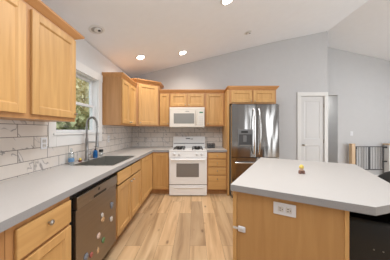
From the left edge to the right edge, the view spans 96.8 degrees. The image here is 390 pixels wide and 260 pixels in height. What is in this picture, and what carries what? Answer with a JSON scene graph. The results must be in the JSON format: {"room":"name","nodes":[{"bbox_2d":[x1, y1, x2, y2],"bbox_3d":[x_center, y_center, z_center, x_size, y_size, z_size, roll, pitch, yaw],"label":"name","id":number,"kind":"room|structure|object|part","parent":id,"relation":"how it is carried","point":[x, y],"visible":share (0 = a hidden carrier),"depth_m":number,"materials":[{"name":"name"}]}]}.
{"room":"kitchen","nodes":[
{"label":"kitchen","id":0,"kind":"room"},
{"bbox_2d":[17,39,130,177],"bbox_3d":[-1.580,0.038,0.525,0.120,2.560,7.450,0,0,0],"label":"wall","id":1,"kind":"structure","parent":0,"point":[86,54],"depth_m":2.58,"materials":[{"name":"white paint"}]},
{"bbox_2d":[0,0,84,121],"bbox_3d":[-1.339,-0.532,1.272,0.359,0.901,1.125,0,0,0],"label":"upper cabinet","id":2,"kind":"object","parent":1,"relation":"attached to","point":[38,47],"visible":1,"depth_m":1.30,"materials":[{"name":"brown wood"}]},
{"bbox_3d":[-1.200,-0.502,0.991,0.019,0.770,0.462,0,0,0],"label":"door","id":3,"kind":"part","parent":2,"relation":"part of","materials":[{"name":"brown wood"}]},
{"bbox_3d":[-1.200,-0.502,1.499,0.019,0.770,0.462,0,0,0],"label":"door","id":4,"kind":"part","parent":2,"relation":"part of","materials":[{"name":"brown wood"}]},
{"bbox_3d":[-1.344,-0.949,1.272,0.348,0.068,1.125,0,0,0],"label":"crown molding","id":5,"kind":"part","parent":2,"relation":"part of","materials":[{"name":"brown wood"}]},
{"bbox_2d":[41,137,46,148],"bbox_3d":[-1.505,0.133,1.725,0.010,0.116,0.072,0,0,0],"label":"wall outlet","id":6,"kind":"object","parent":1,"relation":"attached to","point":[43,140],"visible":1,"depth_m":1.73,"materials":[{"name":"white plastic"}]},
{"bbox_2d":[0,119,131,181],"bbox_3d":[-1.515,0.159,2.159,0.010,0.491,3.918,0,0,0],"label":"backsplash","id":7,"kind":"structure","parent":1,"relation":"attached to","point":[21,153],"depth_m":1.65,"materials":[{"name":"tile"}]},
{"bbox_2d":[48,60,102,147],"bbox_3d":[-1.560,-0.350,2.285,0.149,1.063,1.030,0,0,0],"label":"window","id":8,"kind":"structure","parent":1,"relation":"in","point":[56,138],"depth_m":2.46,"materials":[{"name":"white paint"}]},
{"bbox_3d":[-1.567,-0.170,2.283,0.030,0.405,0.793,0,0,0],"label":"sash","id":9,"kind":"part","parent":8,"relation":"part of","materials":[{"name":"white plastic"}]},
{"bbox_3d":[-1.558,0.045,2.283,0.144,0.022,0.905,0,0,0],"label":"sill","id":10,"kind":"part","parent":8,"relation":"part of","materials":[{"name":"white paint"}]},
{"bbox_3d":[-1.603,-0.543,2.283,0.030,0.413,0.793,0,0,0],"label":"sash","id":11,"kind":"part","parent":8,"relation":"part of","materials":[{"name":"white plastic"}]},
{"bbox_2d":[102,72,136,125],"bbox_3d":[-1.339,-0.512,3.167,0.359,0.861,0.695,0,0,0],"label":"upper cabinet","id":12,"kind":"object","parent":1,"relation":"attached to","point":[118,89],"visible":1,"depth_m":2.83,"materials":[{"name":"brown wood"}]},
{"bbox_3d":[-1.347,-0.909,3.167,0.343,0.068,0.695,0,0,0],"label":"crown molding","id":13,"kind":"part","parent":12,"relation":"part of","materials":[{"name":"brown wood"}]},
{"bbox_3d":[-1.200,-0.479,3.007,0.019,0.735,0.315,0,0,0],"label":"door","id":14,"kind":"part","parent":12,"relation":"part of","materials":[{"name":"brown wood"}]},
{"bbox_3d":[-1.200,-0.479,3.340,0.019,0.735,0.320,0,0,0],"label":"door","id":15,"kind":"part","parent":12,"relation":"part of","materials":[{"name":"brown wood"}]},
{"bbox_2d":[103,193,232,259],"bbox_3d":[2.480,1.368,1.450,8.240,0.100,9.500,0,0,0],"label":"floor","id":16,"kind":"structure","parent":0,"point":[165,226],"depth_m":2.25,"materials":[{"name":"brown wood"}]},
{"bbox_2d":[0,231,3,259],"bbox_3d":[-1.173,0.884,0.510,0.689,0.868,0.580,0,0,0],"label":"base cabinet","id":17,"kind":"object","parent":16,"relation":"on","point":[1,233],"visible":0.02,"depth_m":0.79,"materials":[{"name":"brown wood"}]},
{"bbox_2d":[4,197,70,259],"bbox_3d":[-1.173,0.884,1.008,0.689,0.868,0.412,0,0,0],"label":"base cabinet","id":18,"kind":"object","parent":16,"relation":"on","point":[45,235],"visible":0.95,"depth_m":0.99,"materials":[{"name":"brown wood"}]},
{"bbox_3d":[-0.870,0.929,1.021,0.019,0.537,0.366,0,0,0],"label":"door","id":19,"kind":"part","parent":18,"relation":"part of","materials":[{"name":"brown wood"}]},
{"bbox_3d":[-0.845,0.543,1.016,0.031,0.032,0.031,0,0,0],"label":"knob","id":20,"kind":"part","parent":18,"relation":"part of","materials":[{"name":"silver metal"}]},
{"bbox_2d":[69,173,116,259],"bbox_3d":[-1.170,0.885,1.564,0.632,0.866,0.676,0,0,0],"label":"dishwasher","id":21,"kind":"object","parent":16,"relation":"on","point":[88,204],"visible":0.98,"depth_m":1.48,"materials":[{"name":"grey metal"}]},
{"bbox_2d":[112,160,140,245],"bbox_3d":[-1.173,0.897,2.341,0.689,0.842,0.858,0,0,0],"label":"base cabinet","id":22,"kind":"object","parent":16,"relation":"on","point":[128,186],"visible":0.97,"depth_m":2.23,"materials":[{"name":"brown wood"}]},
{"bbox_3d":[-0.870,0.547,2.135,0.019,0.142,0.395,0,0,0],"label":"drawer","id":23,"kind":"part","parent":22,"relation":"part of","materials":[{"name":"brown wood"}]},
{"bbox_3d":[-0.870,0.918,2.135,0.019,0.560,0.395,0,0,0],"label":"door","id":24,"kind":"part","parent":22,"relation":"part of","materials":[{"name":"brown wood"}]},
{"bbox_3d":[-0.870,0.547,2.550,0.019,0.142,0.395,0,0,0],"label":"drawer","id":25,"kind":"part","parent":22,"relation":"part of","materials":[{"name":"brown wood"}]},
{"bbox_3d":[-0.870,0.918,2.550,0.019,0.560,0.395,0,0,0],"label":"door","id":26,"kind":"part","parent":22,"relation":"part of","materials":[{"name":"brown wood"}]},
{"bbox_2d":[135,152,168,211],"bbox_3d":[-1.023,0.884,3.450,0.990,0.868,1.356,0,0,0],"label":"base cabinet","id":27,"kind":"object","parent":16,"relation":"on","point":[154,169],"visible":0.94,"depth_m":3.50,"materials":[{"name":"brown wood"}]},
{"bbox_2d":[0,147,172,232],"bbox_3d":[-1.014,0.426,2.159,0.989,0.045,3.919,0,0,0],"label":"countertop","id":28,"kind":"structure","parent":27,"relation":"on","point":[23,197],"depth_m":1.26,"materials":[{"name":"stone"}]},
{"bbox_2d":[84,116,98,160],"bbox_3d":[-1.378,0.111,2.299,0.180,0.587,0.122,0,0,37],"label":"kitchen faucet","id":29,"kind":"object","parent":28,"relation":"on","point":[87,154],"visible":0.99,"depth_m":2.29,"materials":[{"name":"metal"}]},
{"bbox_2d":[93,147,97,157],"bbox_3d":[-1.450,0.321,2.520,0.067,0.166,0.061,0,0,0],"label":"dish soap bottle","id":30,"kind":"object","parent":28,"relation":"on","point":[95,152],"visible":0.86,"depth_m":2.50,"materials":[{"name":"blue plastic"}]},
{"bbox_2d":[70,156,134,174],"bbox_3d":[-1.160,0.514,2.315,0.488,0.228,0.748,0,0,0],"label":"sink","id":31,"kind":"object","parent":28,"relation":"in","point":[104,160],"visible":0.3,"depth_m":2.57,"materials":[{"name":"grey metal"}]},
{"bbox_3d":[-0.870,0.836,3.139,0.019,0.725,0.703,0,0,0],"label":"door","id":32,"kind":"part","parent":27,"relation":"part of","materials":[{"name":"brown wood"}]},
{"bbox_3d":[-0.695,0.836,3.505,0.320,0.725,0.019,0,0,0],"label":"door","id":33,"kind":"part","parent":27,"relation":"part of","materials":[{"name":"brown wood"}]},
{"bbox_2d":[169,136,206,194],"bbox_3d":[-0.139,0.736,3.738,0.756,1.165,0.728,0,0,0],"label":"gas range","id":34,"kind":"object","parent":16,"relation":"on","point":[188,154],"visible":1,"depth_m":3.43,"materials":[{"name":"white metal"}]},
{"bbox_3d":[-0.139,1.198,3.451,0.746,0.204,0.039,0,0,0],"label":"storage drawer","id":35,"kind":"part","parent":34,"relation":"part of","materials":[{"name":"white metal"}]},
{"bbox_3d":[-0.139,0.818,3.450,0.746,0.530,0.041,0,0,0],"label":"oven door","id":36,"kind":"part","parent":34,"relation":"part of","materials":[{"name":"white metal"}]},
{"bbox_3d":[-0.139,0.585,3.402,0.664,0.026,0.057,0,0,0],"label":"oven handle","id":37,"kind":"part","parent":34,"relation":"part of","materials":[{"name":"white metal"}]},
{"bbox_2d":[169,147,206,150],"bbox_3d":[-0.139,0.412,3.737,0.756,0.020,0.594,0,0,0],"label":"cooktop","id":38,"kind":"object","parent":34,"relation":"in","point":[174,148],"depth_m":3.57,"materials":[{"name":"white metal"}]},
{"bbox_3d":[-0.139,0.485,3.453,0.754,0.121,0.038,0,0,0],"label":"control panel","id":39,"kind":"part","parent":34,"relation":"part of","materials":[{"name":"white metal"}]},
{"bbox_2d":[207,152,226,193],"bbox_3d":[0.446,0.884,3.796,0.405,0.868,0.664,0,0,0],"label":"base cabinet","id":40,"kind":"object","parent":16,"relation":"on","point":[216,161],"visible":0.94,"depth_m":3.50,"materials":[{"name":"brown wood"}]},
{"bbox_2d":[205,147,226,151],"bbox_3d":[0.446,0.426,3.807,0.406,0.045,0.624,0,0,0],"label":"countertop","id":41,"kind":"structure","parent":40,"relation":"on","point":[216,149],"depth_m":3.58,"materials":[{"name":"stone"}]},
{"bbox_3d":[0.448,1.062,3.505,0.360,0.281,0.019,0,0,0],"label":"drawer","id":42,"kind":"part","parent":40,"relation":"part of","materials":[{"name":"brown wood"}]},
{"bbox_3d":[0.448,0.832,3.505,0.360,0.148,0.019,0,0,0],"label":"drawer","id":43,"kind":"part","parent":40,"relation":"part of","materials":[{"name":"brown wood"}]},
{"bbox_3d":[0.448,0.668,3.505,0.360,0.144,0.019,0,0,0],"label":"drawer","id":44,"kind":"part","parent":40,"relation":"part of","materials":[{"name":"brown wood"}]},
{"bbox_3d":[0.448,0.524,3.505,0.360,0.112,0.019,0,0,0],"label":"drawer","id":45,"kind":"part","parent":40,"relation":"part of","materials":[{"name":"brown wood"}]},
{"bbox_2d":[222,90,228,195],"bbox_3d":[0.670,0.255,3.800,0.040,2.127,0.659,0,0,0],"label":"panel","id":46,"kind":"object","parent":16,"relation":"on","point":[225,129],"visible":0.56,"depth_m":3.57,"materials":[{"name":"brown wood"}]},
{"bbox_2d":[229,104,278,197],"bbox_3d":[1.155,0.406,3.661,0.906,1.821,0.898,0,0,0],"label":"refrigerator","id":47,"kind":"object","parent":16,"relation":"on","point":[253,128],"visible":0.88,"depth_m":3.29,"materials":[{"name":"silver metal"}]},
{"bbox_3d":[0.931,0.015,3.330,0.459,1.005,0.080,0,0,0],"label":"door","id":48,"kind":"part","parent":47,"relation":"part of","materials":[{"name":"silver metal"}]},
{"bbox_3d":[1.155,0.618,3.255,0.798,0.028,0.086,0,0,0],"label":"handle","id":49,"kind":"part","parent":47,"relation":"part of","materials":[{"name":"metal"}]},
{"bbox_3d":[1.116,0.028,3.254,0.031,0.868,0.088,0,0,11],"label":"handle","id":50,"kind":"part","parent":47,"relation":"part of","materials":[{"name":"metal"}]},
{"bbox_3d":[1.155,0.893,3.330,0.906,0.730,0.080,0,0,0],"label":"freezer drawer","id":51,"kind":"part","parent":47,"relation":"part of","materials":[{"name":"silver metal"}]},
{"bbox_3d":[1.214,0.028,3.254,0.031,0.868,0.088,0,0,-11],"label":"handle","id":52,"kind":"part","parent":47,"relation":"part of","materials":[{"name":"metal"}]},
{"bbox_3d":[1.389,0.015,3.330,0.439,1.005,0.080,0,0,0],"label":"door","id":53,"kind":"part","parent":47,"relation":"part of","materials":[{"name":"silver metal"}]},
{"bbox_2d":[233,191,348,259],"bbox_3d":[0.897,0.884,1.751,0.715,0.868,1.388,0,0,29],"label":"kitchen island","id":54,"kind":"object","parent":16,"relation":"on","point":[316,232],"visible":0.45,"depth_m":1.13,"materials":[{"name":"brown wood"}]},
{"bbox_2d":[233,226,244,232],"bbox_3d":[0.325,0.725,1.272,0.091,0.042,0.016,0,0,29],"label":"child safety latch","id":55,"kind":"object","parent":54,"relation":"attached to","point":[240,228],"visible":1,"depth_m":1.26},
{"bbox_2d":[273,202,295,217],"bbox_3d":[0.585,0.520,1.131,0.132,0.080,0.009,0,0,29],"label":"wall outlet","id":56,"kind":"object","parent":54,"relation":"attached to","point":[279,208],"visible":1,"depth_m":1.13,"materials":[{"name":"white plastic"}]},
{"bbox_2d":[278,206,283,211],"bbox_3d":[0.564,0.520,1.140,0.034,0.034,0.003,0,0,29],"label":"receptacle","id":57,"kind":"object","parent":56,"relation":"attached to","point":[280,208],"depth_m":1.14,"materials":[{"name":"white plastic"}]},
{"bbox_2d":[286,207,291,213],"bbox_3d":[0.604,0.520,1.118,0.034,0.034,0.003,0,0,29],"label":"receptacle","id":58,"kind":"object","parent":56,"relation":"attached to","point":[288,209],"depth_m":1.12,"materials":[{"name":"white plastic"}]},
{"bbox_2d":[230,157,389,215],"bbox_3d":[1.076,0.426,1.664,1.049,0.045,1.455,0,0,29],"label":"island countertop","id":59,"kind":"structure","parent":54,"relation":"on","point":[341,186],"depth_m":1.26,"materials":[{"name":"stone"}]},
{"bbox_2d":[298,165,304,173],"bbox_3d":[0.986,0.361,1.600,0.058,0.084,0.041,0,0,0],"label":"figurine","id":60,"kind":"object","parent":59,"relation":"on","point":[301,170],"visible":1,"depth_m":1.59,"materials":[{"name":"brown plastic"}]},
{"bbox_2d":[349,143,354,163],"bbox_3d":[4.178,0.840,4.600,0.102,0.957,0.098,0,0,0],"label":"newel post","id":61,"kind":"object","parent":16,"relation":"on","point":[351,145],"visible":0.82,"depth_m":4.57,"materials":[{"name":"brown wood"}]},
{"bbox_2d":[349,211,389,259],"bbox_3d":[1.310,0.849,1.239,0.485,0.938,0.509,0,0,29],"label":"mini fridge","id":62,"kind":"object","parent":16,"relation":"on","point":[369,235],"visible":0.64,"depth_m":1.09,"materials":[{"name":"black metal"}]},
{"bbox_2d":[349,214,389,223],"bbox_3d":[1.273,0.758,1.259,0.400,0.120,0.390,0,0,29],"label":"seat cushion","id":63,"kind":"object","parent":62,"relation":"on","point":[378,218],"depth_m":1.37,"materials":[{"name":"black leather"}]},
{"bbox_2d":[378,171,389,182],"bbox_3d":[1.678,0.849,1.641,0.485,0.938,0.509,0,0,29],"label":"bar stool","id":64,"kind":"object","parent":16,"relation":"on","point":[385,176],"visible":0.02,"depth_m":1.70,"materials":[{"name":"black leather"}]},
{"bbox_2d":[41,0,389,76],"bbox_3d":[2.480,-1.858,0.766,8.240,1.251,8.132,0,0,0],"label":"ceiling","id":65,"kind":"structure","parent":0,"point":[158,30],"depth_m":3.01,"materials":[{"name":"paint"}]},
{"bbox_2d":[88,25,104,33],"bbox_3d":[-1.290,-1.315,2.270,0.186,0.052,0.191,0,0,6],"label":"recessed light","id":66,"kind":"object","parent":65,"relation":"in","point":[95,29],"visible":1,"depth_m":2.25,"materials":[{"name":"white paint"}]},
{"bbox_2d":[135,55,145,59],"bbox_3d":[-1.030,-1.380,3.280,0.186,0.050,0.191,0,0,6],"label":"recessed light","id":67,"kind":"object","parent":65,"relation":"in","point":[139,57],"visible":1,"depth_m":3.27,"materials":[{"name":"white paint"}]},
{"bbox_2d":[178,50,186,54],"bbox_3d":[-0.249,-1.574,3.520,0.186,0.050,0.191,0,0,6],"label":"recessed light","id":68,"kind":"object","parent":65,"relation":"in","point":[182,52],"visible":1,"depth_m":3.50,"materials":[{"name":"white paint"}]},
{"bbox_2d":[221,0,233,5],"bbox_3d":[0.438,-1.744,2.325,0.186,0.050,0.191,0,0,6],"label":"recessed light","id":69,"kind":"object","parent":65,"relation":"in","point":[223,2],"visible":1,"depth_m":2.36,"materials":[{"name":"white paint"}]},
{"bbox_2d":[131,31,326,159],"bbox_3d":[0.822,-0.520,4.190,4.683,3.677,0.120,0,0,0],"label":"wall","id":70,"kind":"structure","parent":0,"point":[299,64],"depth_m":4.13,"materials":[{"name":"grey paint"}]},
{"bbox_2d":[131,78,163,126],"bbox_3d":[-1.129,-0.562,3.801,0.778,0.961,0.653,0,0,0],"label":"upper cabinet","id":71,"kind":"object","parent":70,"relation":"attached to","point":[147,91],"visible":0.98,"depth_m":3.64,"materials":[{"name":"brown wood"}]},
{"bbox_3d":[-1.129,-1.009,3.801,0.778,0.068,0.653,0,0,0],"label":"crown molding","id":72,"kind":"part","parent":71,"relation":"part of","materials":[{"name":"brown wood"}]},
{"bbox_3d":[-0.985,-0.529,3.653,0.417,0.835,0.019,0,0,-35],"label":"door","id":73,"kind":"part","parent":71,"relation":"part of","materials":[{"name":"brown wood"}]},
{"bbox_2d":[159,89,169,126],"bbox_3d":[-0.674,-0.485,3.949,0.222,0.806,0.359,0,0,0],"label":"upper cabinet","id":74,"kind":"object","parent":70,"relation":"attached to","point":[164,94],"visible":0.94,"depth_m":3.80,"materials":[{"name":"brown wood"}]},
{"bbox_3d":[-0.674,-0.455,3.809,0.198,0.685,0.019,0,0,0],"label":"door","id":75,"kind":"part","parent":74,"relation":"part of","materials":[{"name":"brown wood"}]},
{"bbox_3d":[-0.674,-0.854,3.957,0.222,0.068,0.343,0,0,0],"label":"crown molding","id":76,"kind":"part","parent":74,"relation":"part of","materials":[{"name":"brown wood"}]},
{"bbox_2d":[132,127,221,146],"bbox_3d":[-0.436,0.146,4.125,2.168,0.516,0.010,0,0,0],"label":"backsplash","id":77,"kind":"structure","parent":70,"relation":"attached to","point":[141,136],"depth_m":4.12,"materials":[{"name":"tile"}]},
{"bbox_2d":[169,89,204,106],"bbox_3d":[-0.172,-0.693,3.949,0.779,0.391,0.359,0,0,0],"label":"upper cabinet","id":78,"kind":"object","parent":70,"relation":"attached to","point":[178,97],"visible":0.95,"depth_m":3.80,"materials":[{"name":"brown wood"}]},
{"bbox_3d":[-0.361,-0.662,3.809,0.360,0.270,0.019,0,0,0],"label":"door","id":79,"kind":"part","parent":78,"relation":"part of","materials":[{"name":"brown wood"}]},
{"bbox_2d":[169,107,204,127],"bbox_3d":[-0.172,-0.270,3.889,0.757,0.444,0.458,0,0,0],"label":"microwave","id":80,"kind":"object","parent":78,"relation":"attached to","point":[180,117],"visible":1,"depth_m":3.71,"materials":[{"name":"white plastic"}]},
{"bbox_3d":[-0.268,-0.246,3.724,0.556,0.360,0.035,0,0,0],"label":"door","id":81,"kind":"part","parent":80,"relation":"part of","materials":[{"name":"white plastic"}]},
{"bbox_3d":[0.108,-0.246,3.724,0.189,0.360,0.033,0,0,0],"label":"control panel","id":82,"kind":"part","parent":80,"relation":"part of","materials":[{"name":"white plastic"}]},
{"bbox_3d":[-0.172,-0.854,3.957,0.779,0.068,0.343,0,0,0],"label":"crown molding","id":83,"kind":"part","parent":78,"relation":"part of","materials":[{"name":"brown wood"}]},
{"bbox_3d":[0.017,-0.662,3.809,0.360,0.270,0.019,0,0,0],"label":"door","id":84,"kind":"part","parent":78,"relation":"part of","materials":[{"name":"brown wood"}]},
{"bbox_2d":[205,89,224,126],"bbox_3d":[0.434,-0.485,3.949,0.428,0.806,0.359,0,0,0],"label":"upper cabinet","id":85,"kind":"object","parent":70,"relation":"attached to","point":[214,98],"visible":0.92,"depth_m":3.81,"materials":[{"name":"brown wood"}]},
{"bbox_3d":[0.438,-0.455,3.809,0.375,0.685,0.019,0,0,0],"label":"door","id":86,"kind":"part","parent":85,"relation":"part of","materials":[{"name":"brown wood"}]},
{"bbox_3d":[0.434,-0.854,3.957,0.428,0.068,0.343,0,0,0],"label":"crown molding","id":87,"kind":"part","parent":85,"relation":"part of","materials":[{"name":"brown wood"}]},
{"bbox_2d":[224,86,278,106],"bbox_3d":[1.159,-0.703,3.773,1.025,0.351,0.709,0,0,0],"label":"upper cabinet","id":88,"kind":"object","parent":70,"relation":"attached to","point":[237,94],"visible":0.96,"depth_m":3.45,"materials":[{"name":"brown wood"}]},
{"bbox_3d":[0.932,-0.670,3.459,0.420,0.237,0.019,0,0,0],"label":"door","id":89,"kind":"part","parent":88,"relation":"part of","materials":[{"name":"brown wood"}]},
{"bbox_3d":[1.159,-0.844,3.779,1.025,0.068,0.698,0,0,0],"label":"crown molding","id":90,"kind":"part","parent":88,"relation":"part of","materials":[{"name":"brown wood"}]},
{"bbox_3d":[1.379,-0.670,3.459,0.425,0.237,0.019,0,0,0],"label":"door","id":91,"kind":"part","parent":88,"relation":"part of","materials":[{"name":"brown wood"}]},
{"bbox_2d":[297,92,327,161],"bbox_3d":[2.796,0.209,4.120,0.732,2.218,0.103,0,0,0],"label":"door","id":92,"kind":"structure","parent":70,"relation":"in","point":[312,107],"depth_m":4.14,"materials":[{"name":"white paint"}]},
{"bbox_2d":[328,96,333,162],"bbox_3d":[3.500,0.068,5.466,1.100,2.500,1.268,0,0,0],"label":"wall","id":93,"kind":"structure","parent":0,"point":[330,98],"depth_m":4.93,"materials":[{"name":"grey paint"}]},
{"bbox_2d":[327,47,389,174],"bbox_3d":[4.832,-0.520,4.772,3.335,3.677,0.120,0,0,0],"label":"wall","id":94,"kind":"structure","parent":0,"point":[359,84],"depth_m":4.71,"materials":[{"name":"grey paint"}]},
{"bbox_2d":[383,143,389,172],"bbox_3d":[5.570,0.840,4.600,0.990,0.957,0.160,0,0,0],"label":"wall","id":95,"kind":"structure","parent":0,"point":[386,150],"depth_m":4.59,"materials":[{"name":"white paint"}]},
{"bbox_2d":[355,146,386,169],"bbox_3d":[4.664,0.748,4.600,0.852,0.630,0.044,0,0,0],"label":"baby gate","id":96,"kind":"object","parent":95,"relation":"attached to","point":[383,147],"visible":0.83,"depth_m":4.60,"materials":[{"name":"grey metal"}]},
{"label":"outside","id":97,"kind":"structure","parent":0,"visible":0},
{"bbox_3d":[-7.825,1.868,7.000,12.350,0.100,18.000,0,0,0],"label":"ground","id":98,"kind":"structure","parent":97,"visible":0},
{"bbox_2d":[56,106,88,129],"bbox_3d":[-4.377,0.436,6.080,2.318,2.776,2.321,0,0,0],"label":"tree","id":99,"kind":"object","parent":98,"relation":"on","point":[80,120],"visible":0.16,"depth_m":5.68,"materials":[{"name":"green plant"}]},
{"bbox_2d":[76,78,88,117],"bbox_3d":[-6.187,-0.734,9.305,3.301,5.110,3.333,0,0,0],"label":"tree","id":100,"kind":"object","parent":98,"relation":"on","point":[84,91],"visible":0.07,"depth_m":8.69,"materials":[{"name":"green leaves"},{"name":"bark"}]}
]}

